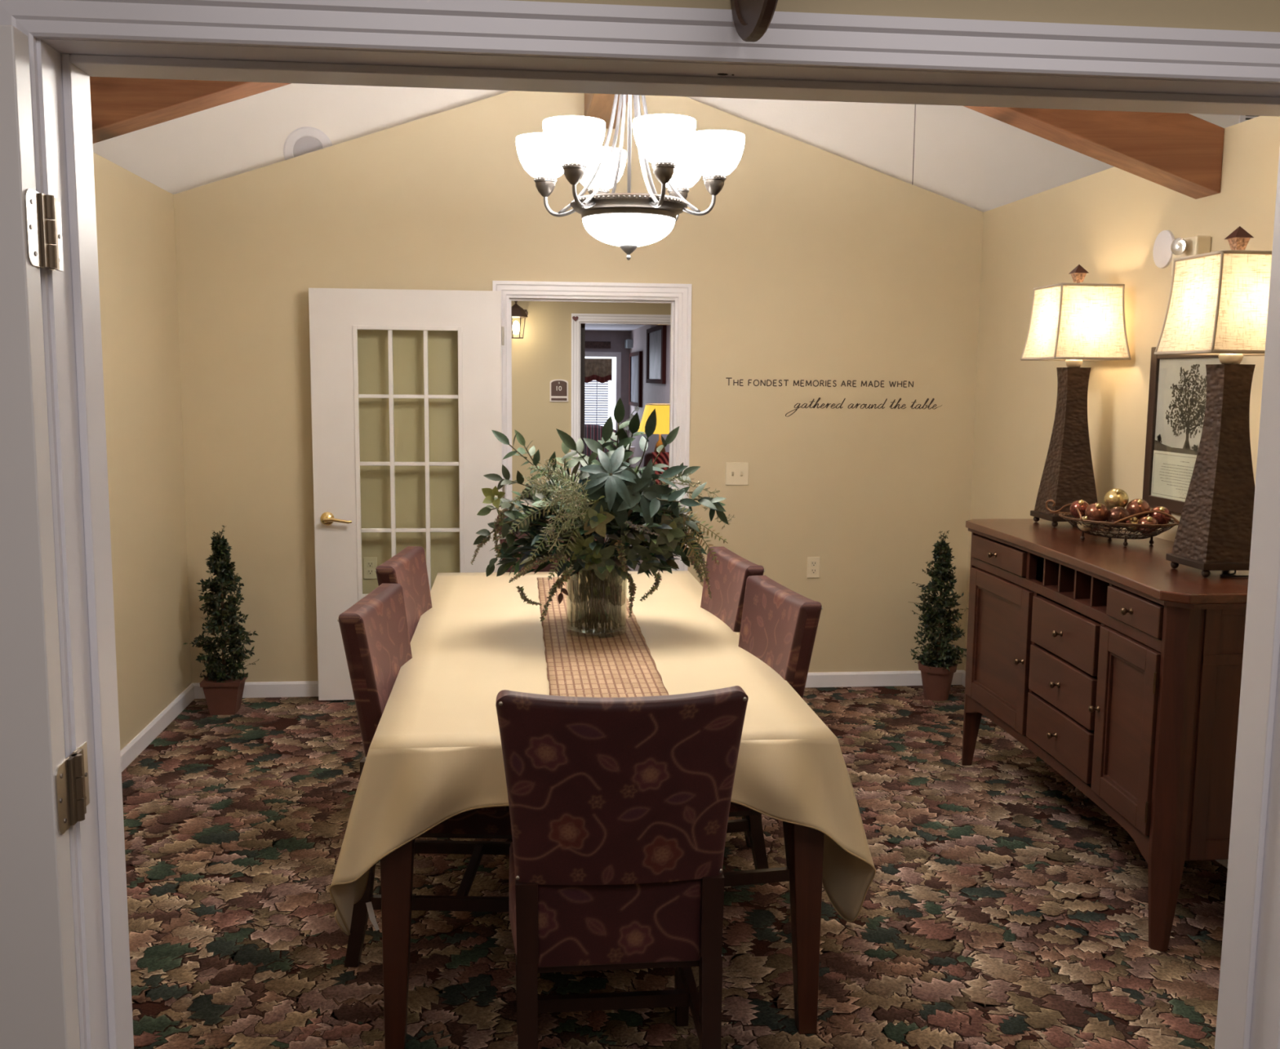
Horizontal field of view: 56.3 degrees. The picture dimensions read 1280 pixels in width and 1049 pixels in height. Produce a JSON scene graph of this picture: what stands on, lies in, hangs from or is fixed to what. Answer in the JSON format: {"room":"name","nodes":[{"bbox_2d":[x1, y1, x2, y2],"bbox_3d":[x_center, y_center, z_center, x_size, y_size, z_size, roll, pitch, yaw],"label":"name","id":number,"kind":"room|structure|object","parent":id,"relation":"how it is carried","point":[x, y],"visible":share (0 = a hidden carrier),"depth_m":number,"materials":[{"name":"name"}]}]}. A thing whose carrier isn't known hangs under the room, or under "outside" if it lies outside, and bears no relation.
{"room":"dining room","nodes":[
{"label":"dining room","id":0,"kind":"room"},
{"bbox_2d":[93,152,191,750],"bbox_3d":[-2.077,-0.083,3.717,0.120,2.472,4.337,0,7,-6],"label":"wall","id":1,"kind":"structure","parent":0,"point":[135,220],"depth_m":5.23,"materials":[{"name":"paint"}]},
{"bbox_2d":[120,683,194,771],"bbox_3d":[-2.021,1.100,3.873,0.014,0.078,4.303,0,7,-6],"label":"baseboard","id":2,"kind":"structure","parent":1,"relation":"attached to","point":[135,746],"depth_m":5.36,"materials":[{"name":"white paint"}]},
{"bbox_2d":[89,76,291,143],"bbox_3d":[-1.009,-1.557,3.786,2.030,0.883,0.164,0,7,-6],"label":"ceiling beam","id":3,"kind":"structure","parent":1,"relation":"attached to","point":[120,106],"depth_m":3.69,"materials":[{"name":"brown wood"}]},
{"bbox_2d":[199,673,248,715],"bbox_3d":[-2.003,0.822,5.769,0.185,0.166,0.185,0,7,-6],"label":"pot","id":4,"kind":"object","parent":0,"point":[223,695],"depth_m":5.70,"materials":[{"name":"ceramic"}]},
{"bbox_2d":[173,90,983,686],"bbox_3d":[-0.249,-0.698,6.089,4.252,3.145,0.120,0,7,-6],"label":"wall","id":5,"kind":"structure","parent":0,"point":[808,263],"depth_m":6.00,"materials":[{"name":"paint"}]},
{"bbox_2d":[192,680,318,698],"bbox_3d":[-1.505,0.833,6.080,1.500,0.078,0.014,0,7,-6],"label":"baseboard","id":6,"kind":"structure","parent":5,"relation":"attached to","point":[295,688],"depth_m":6.04,"materials":[{"name":"white paint"}]},
{"bbox_2d":[363,556,377,578],"bbox_3d":[-1.359,0.220,6.022,0.068,0.112,0.008,0,7,-6],"label":"power outlet","id":7,"kind":"object","parent":5,"relation":"attached to","point":[370,563],"visible":0.94,"depth_m":6.02,"materials":[{"name":"beige plastic"}]},
{"bbox_2d":[366,561,373,567],"bbox_3d":[-1.358,0.201,6.017,0.032,0.028,0.002,0,7,-6],"label":"receptacle","id":8,"kind":"object","parent":7,"relation":"attached to","point":[369,564],"depth_m":6.02,"materials":[{"name":"beige plastic"}]},
{"bbox_2d":[367,568,373,574],"bbox_3d":[-1.358,0.239,6.022,0.032,0.028,0.002,0,7,-6],"label":"receptacle","id":9,"kind":"object","parent":7,"relation":"attached to","point":[370,571],"depth_m":6.02,"materials":[{"name":"beige plastic"}]},
{"bbox_2d":[308,288,504,700],"bbox_3d":[-1.132,-0.127,5.877,0.928,2.024,0.103,0,7,-6],"label":"door","id":10,"kind":"structure","parent":5,"relation":"in","point":[336,315],"depth_m":5.84,"materials":[{"name":"white paint"}]},
{"bbox_2d":[492,280,691,570],"bbox_3d":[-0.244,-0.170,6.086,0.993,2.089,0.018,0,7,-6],"label":"trim","id":11,"kind":"structure","parent":5,"relation":"attached to","point":[682,292],"depth_m":6.00,"materials":[{"name":"white paint"}]},
{"bbox_2d":[584,93,627,128],"bbox_3d":[-0.091,-1.977,4.893,0.162,0.302,1.962,0,7,-6],"label":"ridge beam","id":12,"kind":"structure","parent":5,"relation":"attached to","point":[599,106],"depth_m":5.46,"materials":[{"name":"brown wood"}]},
{"bbox_2d":[515,94,745,260],"bbox_3d":[-0.034,-1.339,3.903,0.738,0.894,0.728,0,7,-6],"label":"chandelier","id":13,"kind":"object","parent":12,"relation":"hanging from","point":[679,155],"visible":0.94,"depth_m":3.82,"materials":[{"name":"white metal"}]},
{"bbox_2d":[724,462,748,484],"bbox_3d":[0.500,-0.261,6.153,0.120,0.118,0.016,0,7,-6],"label":"light switch","id":14,"kind":"object","parent":5,"relation":"attached to","point":[736,473],"visible":1,"depth_m":6.16,"materials":[{"name":"beige plastic"}]},
{"bbox_2d":[806,556,820,577],"bbox_3d":[0.909,0.225,6.260,0.068,0.112,0.008,0,7,-6],"label":"power outlet","id":15,"kind":"object","parent":5,"relation":"attached to","point":[813,562],"visible":1,"depth_m":6.26,"materials":[{"name":"beige plastic"}]},
{"bbox_2d":[810,568,816,573],"bbox_3d":[0.909,0.244,6.260,0.032,0.028,0.002,0,7,-6],"label":"receptacle","id":16,"kind":"object","parent":15,"relation":"attached to","point":[813,571],"depth_m":6.26,"materials":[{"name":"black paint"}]},
{"bbox_2d":[810,560,817,566],"bbox_3d":[0.909,0.206,6.255,0.032,0.028,0.002,0,7,-6],"label":"receptacle","id":17,"kind":"object","parent":15,"relation":"attached to","point":[813,563],"depth_m":6.25,"materials":[{"name":"beige plastic"}]},
{"bbox_2d":[725,377,913,387],"bbox_3d":[0.928,-0.729,6.147,0.986,0.043,0.001,0,7,-6],"label":"wall decal","id":18,"kind":"object","parent":5,"relation":"attached to","point":[801,380],"depth_m":6.15},
{"bbox_2d":[785,397,942,417],"bbox_3d":[1.161,-0.606,6.187,0.832,0.101,0.001,0,7,-6],"label":"wall decal","id":19,"kind":"object","parent":5,"relation":"attached to","point":[819,398],"depth_m":6.19},
{"bbox_2d":[804,670,963,687],"bbox_3d":[0.996,0.823,6.341,1.494,0.078,0.014,0,7,-6],"label":"baseboard","id":20,"kind":"structure","parent":5,"relation":"attached to","point":[871,678],"depth_m":6.36,"materials":[{"name":"white paint"}]},
{"bbox_2d":[511,301,671,514],"bbox_3d":[-0.353,-0.702,9.156,5.600,2.400,0.120,0,7,-6],"label":"wall","id":21,"kind":"structure","parent":0,"point":[543,356],"depth_m":9.00,"materials":[{"name":"paint"}]},
{"bbox_2d":[511,301,528,338],"bbox_3d":[-0.915,-1.524,8.830,0.178,0.299,0.206,0,7,-6],"label":"lantern sconce","id":22,"kind":"object","parent":21,"relation":"attached to","point":[517,312],"visible":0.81,"depth_m":8.78,"materials":[{"name":"metal"}]},
{"bbox_2d":[550,379,568,401],"bbox_3d":[-0.611,-1.011,9.023,0.138,0.168,0.010,0,7,-6],"label":"number sign","id":23,"kind":"object","parent":21,"relation":"attached to","point":[558,388],"visible":1,"depth_m":9.02,"materials":[{"name":"brown plastic"}]},
{"bbox_2d":[572,315,577,321],"bbox_3d":[-0.484,-1.539,8.953,0.045,0.040,0.010,0,7,-6],"label":"heart ornament","id":24,"kind":"object","parent":21,"relation":"attached to","point":[574,317],"visible":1,"depth_m":8.95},
{"bbox_2d":[580,324,585,472],"bbox_3d":[-0.485,-0.576,9.588,0.040,2.018,0.730,0,7,-6],"label":"door","id":25,"kind":"structure","parent":21,"relation":"in","point":[582,326],"depth_m":9.16,"materials":[{"name":"black wood"}]},
{"bbox_2d":[571,313,671,485],"bbox_3d":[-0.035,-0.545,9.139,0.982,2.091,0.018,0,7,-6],"label":"trim","id":26,"kind":"structure","parent":21,"relation":"attached to","point":[596,317],"depth_m":9.01,"materials":[{"name":"white paint"}]},
{"bbox_2d":[585,330,630,462],"bbox_3d":[-2.626,-2.166,20.782,5.100,2.420,0.100,0,7,-6],"label":"wall","id":27,"kind":"structure","parent":0,"point":[617,338],"depth_m":20.85,"materials":[{"name":"paint"}]},
{"bbox_2d":[585,341,610,348],"bbox_3d":[-0.790,-3.126,20.788,0.560,0.115,0.028,0,7,-6],"label":"wall plaque","id":28,"kind":"object","parent":27,"relation":"attached to","point":[599,344],"visible":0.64,"depth_m":20.78,"materials":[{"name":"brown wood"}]},
{"bbox_2d":[584,356,616,430],"bbox_3d":[-0.989,-2.240,20.888,1.140,1.370,0.010,0,7,-6],"label":"window","id":29,"kind":"structure","parent":27,"relation":"in","point":[611,384],"depth_m":20.92,"materials":[{"name":"white"}]},
{"bbox_2d":[584,381,608,425],"bbox_3d":[-1.034,-2.256,20.847,0.960,1.250,0.038,0,7,-6],"label":"window blind","id":30,"kind":"object","parent":29,"relation":"attached to","point":[597,384],"visible":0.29,"depth_m":20.89,"materials":[{"name":"white plastic"}]},
{"bbox_2d":[584,358,612,382],"bbox_3d":[-0.876,-2.670,20.761,0.780,0.425,0.056,0,7,-6],"label":"window valance","id":31,"kind":"object","parent":29,"relation":"attached to","point":[600,370],"visible":0.62,"depth_m":20.77,"materials":[{"name":"brown fabric"}]},
{"bbox_2d":[585,351,621,443],"bbox_3d":[-0.990,-1.986,20.910,1.310,2.051,0.030,0,7,-6],"label":"trim","id":32,"kind":"structure","parent":27,"relation":"attached to","point":[618,354],"depth_m":20.86,"materials":[{"name":"white paint"}]},
{"bbox_2d":[585,324,644,331],"bbox_3d":[-2.056,-2.674,14.811,5.200,0.060,11.880,0,7,-6],"label":"ceiling","id":33,"kind":"structure","parent":0,"point":[621,327],"depth_m":19.23,"materials":[{"name":"white paint"}]},
{"bbox_2d":[605,534,667,571],"bbox_3d":[-2.072,-0.211,15.055,5.200,0.050,12.000,0,7,-6],"label":"floor","id":34,"kind":"structure","parent":0,"point":[637,568],"depth_m":10.28,"materials":[{"name":"brown wood"}]},
{"bbox_2d":[584,424,617,477],"bbox_3d":[-0.700,-0.831,15.856,0.900,1.010,0.750,0,7,-6],"label":"striped armchair","id":35,"kind":"object","parent":34,"relation":"on","point":[593,432],"visible":0.13,"depth_m":15.45,"materials":[{"name":"fabric"}]},
{"bbox_2d":[624,406,639,466],"bbox_3d":[-0.130,-0.693,13.577,0.280,1.303,0.280,0,7,-6],"label":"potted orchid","id":36,"kind":"object","parent":34,"relation":"on","point":[637,409],"visible":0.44,"depth_m":13.47,"materials":[{"name":"plant"}]},
{"bbox_2d":[642,452,668,546],"bbox_3d":[0.319,-0.192,11.116,0.700,0.920,0.625,0,7,-6],"label":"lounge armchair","id":37,"kind":"object","parent":34,"relation":"on","point":[647,456],"visible":0.03,"depth_m":11.23,"materials":[{"name":"fabric"}]},
{"bbox_2d":[652,452,669,487],"bbox_3d":[0.328,-0.445,11.117,0.452,0.452,0.150,0,7,-6],"label":"throw blanket","id":38,"kind":"object","parent":37,"relation":"on","point":[664,457],"visible":0.12,"depth_m":11.12,"materials":[{"name":"red fabric"}]},
{"bbox_3d":[0.251,-0.210,12.157,0.580,0.700,0.560,0,7,-6],"label":"side table","id":39,"kind":"object","parent":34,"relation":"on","visible":0},
{"bbox_2d":[637,403,669,452],"bbox_3d":[0.202,-0.885,12.069,0.454,0.661,0.454,0,7,-6],"label":"table lamp","id":40,"kind":"object","parent":39,"relation":"on","point":[662,410],"visible":0.55,"depth_m":11.88,"materials":[{"name":"yellow fabric"}]},
{"bbox_2d":[629,324,671,467],"bbox_3d":[0.474,-1.447,15.178,0.100,2.420,11.780,0,7,-6],"label":"wall","id":41,"kind":"structure","parent":0,"point":[651,393],"depth_m":18.29,"materials":[{"name":"paint"}]},
{"bbox_2d":[624,339,632,348],"bbox_3d":[-0.192,-3.102,20.541,0.099,0.140,0.450,0,7,-6],"label":"vent box","id":42,"kind":"object","parent":41,"relation":"attached to","point":[628,343],"visible":1,"depth_m":20.32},
{"bbox_2d":[628,351,642,407],"bbox_3d":[-0.077,-2.393,19.703,0.048,0.880,1.700,0,7,-6],"label":"wall picture","id":43,"kind":"object","parent":41,"relation":"attached to","point":[635,384],"visible":0.97,"depth_m":19.55,"materials":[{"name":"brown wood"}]},
{"bbox_2d":[645,324,666,383],"bbox_3d":[0.220,-2.386,16.848,0.048,0.790,2.000,0,7,-6],"label":"wall picture","id":44,"kind":"object","parent":41,"relation":"attached to","point":[655,370],"visible":0.9,"depth_m":16.68,"materials":[{"name":"brown wood"}]},
{"bbox_2d":[93,83,1239,212],"bbox_3d":[0.364,-2.315,6.072,8.800,1.530,0.100,0,7,-6],"label":"ceiling","id":45,"kind":"structure","parent":0,"point":[963,155],"depth_m":6.08,"materials":[{"name":"paint"}]},
{"bbox_2d":[283,126,333,159],"bbox_3d":[-1.627,-1.827,5.866,0.242,0.242,0.016,0,7,-6],"label":"wall speaker","id":46,"kind":"object","parent":45,"relation":"attached to","point":[299,142],"visible":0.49,"depth_m":5.86,"materials":[{"name":"white plastic"}]},
{"bbox_2d":[293,136,323,157],"bbox_3d":[-1.626,-1.827,5.862,0.148,0.148,0.002,0,7,-6],"label":"speaker grille","id":47,"kind":"object","parent":46,"relation":"attached to","point":[302,145],"depth_m":5.86,"materials":[{"name":"white plastic"}]},
{"bbox_2d":[911,104,915,184],"bbox_3d":[1.418,-2.313,6.131,0.004,1.530,0.002,0,7,-6],"label":"trim","id":48,"kind":"structure","parent":45,"relation":"attached to","point":[915,104],"depth_m":6.17,"materials":[{"name":"white paint"}]},
{"bbox_2d":[1238,115,1258,123],"bbox_3d":[3.425,-2.259,6.343,0.500,0.330,0.012,0,7,-6],"label":"air vent","id":49,"kind":"object","parent":45,"relation":"in","point":[1242,117],"visible":0.16,"depth_m":6.33,"materials":[{"name":"white plastic"}]},
{"bbox_2d":[121,684,1227,1048],"bbox_3d":[0.137,1.335,2.461,4.052,0.004,7.902,0,7,-6],"label":"floor","id":50,"kind":"structure","parent":0,"point":[1003,907],"depth_m":3.60,"materials":[{"name":"multicoloured carpet"}]},
{"bbox_2d":[183,525,259,715],"bbox_3d":[-1.984,0.452,5.741,0.328,0.908,0.346,6,9,37],"label":"potted topiary","id":51,"kind":"object","parent":50,"relation":"on","point":[223,691],"visible":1,"depth_m":5.69,"materials":[{"name":"plant"}]},
{"bbox_2d":[374,546,431,642],"bbox_3d":[-0.607,0.606,4.231,0.566,0.997,0.508,1,7,1],"label":"dining chair","id":52,"kind":"object","parent":50,"relation":"on","point":[407,568],"visible":0.23,"depth_m":4.20,"materials":[{"name":"fabric"}]},
{"bbox_2d":[337,583,512,967],"bbox_3d":[-0.531,0.704,3.441,0.566,0.997,0.508,1,7,1],"label":"dining chair","id":53,"kind":"object","parent":50,"relation":"on","point":[375,633],"visible":0.33,"depth_m":3.27,"materials":[{"name":"fabric"}]},
{"bbox_2d":[497,514,605,572],"bbox_3d":[-0.382,0.473,5.326,0.508,0.997,0.566,0,7,-6],"label":"dining chair","id":54,"kind":"object","parent":50,"relation":"on","point":[547,568],"visible":0.02,"depth_m":5.46,"materials":[{"name":"fabric"}]},
{"bbox_2d":[380,822,823,1048],"bbox_3d":[-0.207,0.745,4.072,1.091,0.767,2.474,0,7,-6],"label":"dining table","id":55,"kind":"object","parent":50,"relation":"on","point":[805,844],"visible":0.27,"depth_m":2.91,"materials":[{"name":"brown wood"}]},
{"bbox_2d":[328,570,875,935],"bbox_3d":[-0.203,0.615,4.056,1.285,0.515,2.623,0,7,-6],"label":"tablecloth","id":56,"kind":"object","parent":55,"relation":"on","point":[434,755],"visible":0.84,"depth_m":3.00,"materials":[{"name":"beige fabric"}]},
{"bbox_2d":[537,577,668,697],"bbox_3d":[-0.158,0.353,4.054,0.348,0.004,2.090,0,7,-6],"label":"table runner","id":57,"kind":"object","parent":56,"relation":"on","point":[603,662],"visible":0.66,"depth_m":3.65,"materials":[{"name":"beige fabric"}]},
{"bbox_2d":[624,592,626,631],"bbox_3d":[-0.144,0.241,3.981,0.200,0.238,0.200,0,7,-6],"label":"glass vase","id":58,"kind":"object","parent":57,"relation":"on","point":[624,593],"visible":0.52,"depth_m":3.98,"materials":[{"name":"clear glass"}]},
{"bbox_2d":[470,397,734,631],"bbox_3d":[-0.142,-0.038,3.952,0.864,0.760,0.547,-2,7,-19],"label":"greenery arrangement","id":59,"kind":"object","parent":58,"relation":"in","point":[613,501],"visible":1,"depth_m":3.82,"materials":[{"name":"green plant"}]},
{"bbox_2d":[495,685,748,1048],"bbox_3d":[-0.063,0.799,2.700,0.508,0.997,0.566,0,7,-6],"label":"dining chair","id":60,"kind":"object","parent":50,"relation":"on","point":[620,806],"visible":1,"depth_m":2.45,"materials":[{"name":"fabric"}]},
{"bbox_2d":[700,546,764,847],"bbox_3d":[0.105,0.609,4.255,0.566,0.997,0.508,-1,7,-12],"label":"dining chair","id":61,"kind":"object","parent":50,"relation":"on","point":[727,580],"visible":0.16,"depth_m":4.23,"materials":[{"name":"fabric"}]},
{"bbox_2d":[722,575,822,886],"bbox_3d":[0.198,0.690,3.606,0.566,0.997,0.508,-1,7,-13],"label":"dining chair","id":62,"kind":"object","parent":50,"relation":"on","point":[779,626],"visible":0.3,"depth_m":3.51,"materials":[{"name":"fabric"}]},
{"bbox_2d":[907,530,968,701],"bbox_3d":[1.525,0.461,6.081,0.319,0.870,0.289,-1,7,-11],"label":"potted topiary","id":63,"kind":"object","parent":50,"relation":"on","point":[937,672],"visible":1,"depth_m":6.06,"materials":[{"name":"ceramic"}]},
{"bbox_2d":[918,660,957,701],"bbox_3d":[1.524,0.801,6.135,0.196,0.181,0.196,0,7,-6],"label":"pot","id":64,"kind":"object","parent":50,"relation":"on","point":[937,676],"depth_m":6.07,"materials":[{"name":"ceramic"}]},
{"bbox_2d":[961,519,1248,951],"bbox_3d":[1.658,0.602,4.225,0.602,1.046,1.750,0,7,-6],"label":"sideboard","id":65,"kind":"object","parent":50,"relation":"on","point":[1117,666],"visible":0.98,"depth_m":3.67,"materials":[{"name":"brown wood"}]},
{"bbox_2d":[1020,264,1131,527],"bbox_3d":[1.727,-0.513,4.777,0.313,1.034,0.313,0,7,-6],"label":"table lamp","id":66,"kind":"object","parent":65,"relation":"on","point":[1073,323],"visible":0.92,"depth_m":4.73,"materials":[{"name":"metal"}]},
{"bbox_2d":[1065,359,1083,367],"bbox_3d":[1.729,-0.680,4.757,0.068,0.110,0.068,0,7,-6],"label":"socket","id":67,"kind":"object","parent":66,"relation":"attached to","point":[1069,363],"depth_m":4.74,"materials":[{"name":"silver metal"}]},
{"bbox_2d":[1045,499,1179,546],"bbox_3d":[1.721,-0.002,4.308,0.356,0.133,0.452,0,7,-6],"label":"wire bowl","id":68,"kind":"object","parent":65,"relation":"on","point":[1109,534],"visible":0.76,"depth_m":4.22,"materials":[{"name":"metal"}]},
{"bbox_2d":[1069,499,1088,518],"bbox_3d":[1.603,-0.058,4.357,0.070,0.070,0.070,0,7,-6],"label":"ornament ball","id":69,"kind":"object","parent":68,"relation":"in","point":[1081,504],"visible":0.84,"depth_m":4.33,"materials":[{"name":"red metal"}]},
{"bbox_2d":[1077,515,1093,531],"bbox_3d":[1.603,-0.005,4.301,0.056,0.058,0.058,0,7,-6],"label":"ornament ball","id":70,"kind":"object","parent":68,"relation":"in","point":[1082,527],"visible":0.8,"depth_m":4.28,"materials":[{"name":"beige glass"}]},
{"bbox_2d":[1084,502,1108,524],"bbox_3d":[1.634,-0.040,4.278,0.082,0.080,0.082,0,7,-6],"label":"ornament ball","id":71,"kind":"object","parent":68,"relation":"in","point":[1098,512],"visible":0.77,"depth_m":4.25,"materials":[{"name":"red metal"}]},
{"bbox_2d":[1103,488,1128,508],"bbox_3d":[1.727,-0.091,4.333,0.084,0.081,0.084,0,7,-6],"label":"ornament ball","id":72,"kind":"object","parent":68,"relation":"in","point":[1114,497],"visible":0.83,"depth_m":4.30,"materials":[{"name":"gold metal"}]},
{"bbox_2d":[1106,506,1130,528],"bbox_3d":[1.700,-0.026,4.249,0.080,0.077,0.080,2,7,14],"label":"ornament ball","id":73,"kind":"object","parent":68,"relation":"in","point":[1117,513],"visible":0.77,"depth_m":4.22,"materials":[{"name":"brown glass"}]},
{"bbox_2d":[1125,516,1138,532],"bbox_3d":[1.757,0.000,4.256,0.056,0.058,0.058,0,7,-6],"label":"ornament ball","id":74,"kind":"object","parent":68,"relation":"in","point":[1133,520],"visible":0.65,"depth_m":4.24,"materials":[{"name":"gold metal"}]},
{"bbox_2d":[1125,498,1150,519],"bbox_3d":[1.787,-0.055,4.289,0.080,0.078,0.080,0,7,-6],"label":"ornament ball","id":75,"kind":"object","parent":68,"relation":"in","point":[1135,506],"visible":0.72,"depth_m":4.26,"materials":[{"name":"red metal"}]},
{"bbox_2d":[1137,515,1158,534],"bbox_3d":[1.792,0.004,4.219,0.072,0.071,0.072,0,7,-6],"label":"ornament ball","id":76,"kind":"object","parent":68,"relation":"in","point":[1146,519],"visible":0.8,"depth_m":4.20,"materials":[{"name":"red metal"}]},
{"bbox_2d":[1148,506,1171,524],"bbox_3d":[1.857,-0.030,4.269,0.076,0.075,0.076,0,7,-6],"label":"ornament ball","id":77,"kind":"object","parent":68,"relation":"in","point":[1162,518],"visible":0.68,"depth_m":4.24,"materials":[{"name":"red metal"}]},
{"bbox_2d":[1154,226,1271,577],"bbox_3d":[1.761,-0.365,3.583,0.313,1.034,0.313,0,7,-6],"label":"table lamp","id":78,"kind":"object","parent":65,"relation":"on","point":[1218,302],"visible":0.88,"depth_m":3.54,"materials":[{"name":"metal"}]},
{"bbox_2d":[1217,353,1243,364],"bbox_3d":[1.763,-0.532,3.563,0.068,0.110,0.068,0,7,-6],"label":"socket","id":79,"kind":"object","parent":78,"relation":"attached to","point":[1224,358],"depth_m":3.54,"materials":[{"name":"beige ceramic"}]},
{"bbox_2d":[1219,570,1248,577],"bbox_3d":[1.860,0.139,3.642,0.277,0.021,0.120,-2,8,-22],"label":"lamp cord","id":80,"kind":"object","parent":65,"relation":"on","point":[1234,572],"visible":0.59,"depth_m":3.57,"materials":[{"name":"black paint"}]},
{"bbox_2d":[506,0,1279,32],"bbox_3d":[0.827,-0.577,1.694,9.000,4.000,0.135,0,7,-6],"label":"wall","id":81,"kind":"structure","parent":0,"point":[1259,15],"depth_m":1.58,"materials":[{"name":"paint"}]},
{"bbox_2d":[0,25,89,1048],"bbox_3d":[-1.161,0.418,1.513,0.880,2.010,0.125,0,7,-6],"label":"door","id":82,"kind":"structure","parent":81,"relation":"in","point":[43,793],"depth_m":1.47,"materials":[{"name":"white paint"}]},
{"bbox_2d":[0,0,1279,1048],"bbox_3d":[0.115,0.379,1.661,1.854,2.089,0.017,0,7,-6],"label":"trim","id":83,"kind":"structure","parent":81,"relation":"attached to","point":[473,27],"depth_m":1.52,"materials":[{"name":"white paint"}]},
{"bbox_2d":[717,73,733,75],"bbox_3d":[0.115,-0.602,1.599,0.024,0.002,0.007,0,7,-6],"label":"strike plate","id":84,"kind":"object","parent":81,"relation":"attached to","point":[721,74],"depth_m":1.60,"materials":[{"name":"black paint"}]},
{"bbox_2d":[730,0,777,42],"bbox_3d":[0.143,-0.701,1.422,0.020,0.236,0.236,-1,7,-9],"label":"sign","id":85,"kind":"object","parent":81,"relation":"attached to","point":[752,19],"visible":1,"depth_m":1.43,"materials":[{"name":"brown wood"}]},
{"bbox_2d":[964,115,1279,671],"bbox_3d":[2.033,-0.103,4.145,0.120,2.480,4.337,0,7,-6],"label":"wall","id":86,"kind":"structure","parent":0,"point":[1108,223],"depth_m":4.92,"materials":[{"name":"paint"}]},
{"bbox_2d":[964,106,1224,199],"bbox_3d":[0.997,-1.569,3.994,1.962,0.875,0.164,0,7,-6],"label":"ceiling beam","id":87,"kind":"structure","parent":86,"relation":"attached to","point":[1182,153],"depth_m":4.03,"materials":[{"name":"brown wood"}]},
{"bbox_2d":[961,670,1228,868],"bbox_3d":[1.955,1.085,4.287,0.014,0.078,4.303,0,7,-6],"label":"baseboard","id":88,"kind":"structure","parent":86,"relation":"attached to","point":[1224,862],"depth_m":4.08,"materials":[{"name":"white paint"}]},
{"bbox_2d":[1152,230,1174,268],"bbox_3d":[1.935,-1.017,4.418,0.012,0.138,0.138,0,7,-6],"label":"disc","id":89,"kind":"object","parent":86,"relation":"attached to","point":[1162,251],"visible":0.93,"depth_m":4.41,"materials":[{"name":"white plastic"}]},
{"bbox_2d":[1142,346,1221,513],"bbox_3d":[1.948,-0.335,4.252,0.023,0.597,0.523,0,7,-6],"label":"picture frame","id":90,"kind":"object","parent":86,"relation":"attached to","point":[1177,390],"visible":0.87,"depth_m":4.34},
{"bbox_2d":[1154,357,1221,455],"bbox_3d":[1.953,-0.419,4.242,0.008,0.338,0.433,0,7,-6],"label":"print","id":91,"kind":"object","parent":90,"relation":"on","point":[1180,383],"depth_m":4.30},
{"bbox_2d":[1170,235,1211,276],"bbox_3d":[1.911,-0.941,4.199,0.104,0.128,0.155,0,7,-6],"label":"emergency light","id":92,"kind":"object","parent":86,"relation":"attached to","point":[1196,245],"visible":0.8,"depth_m":4.14,"materials":[{"name":"beige plastic"}]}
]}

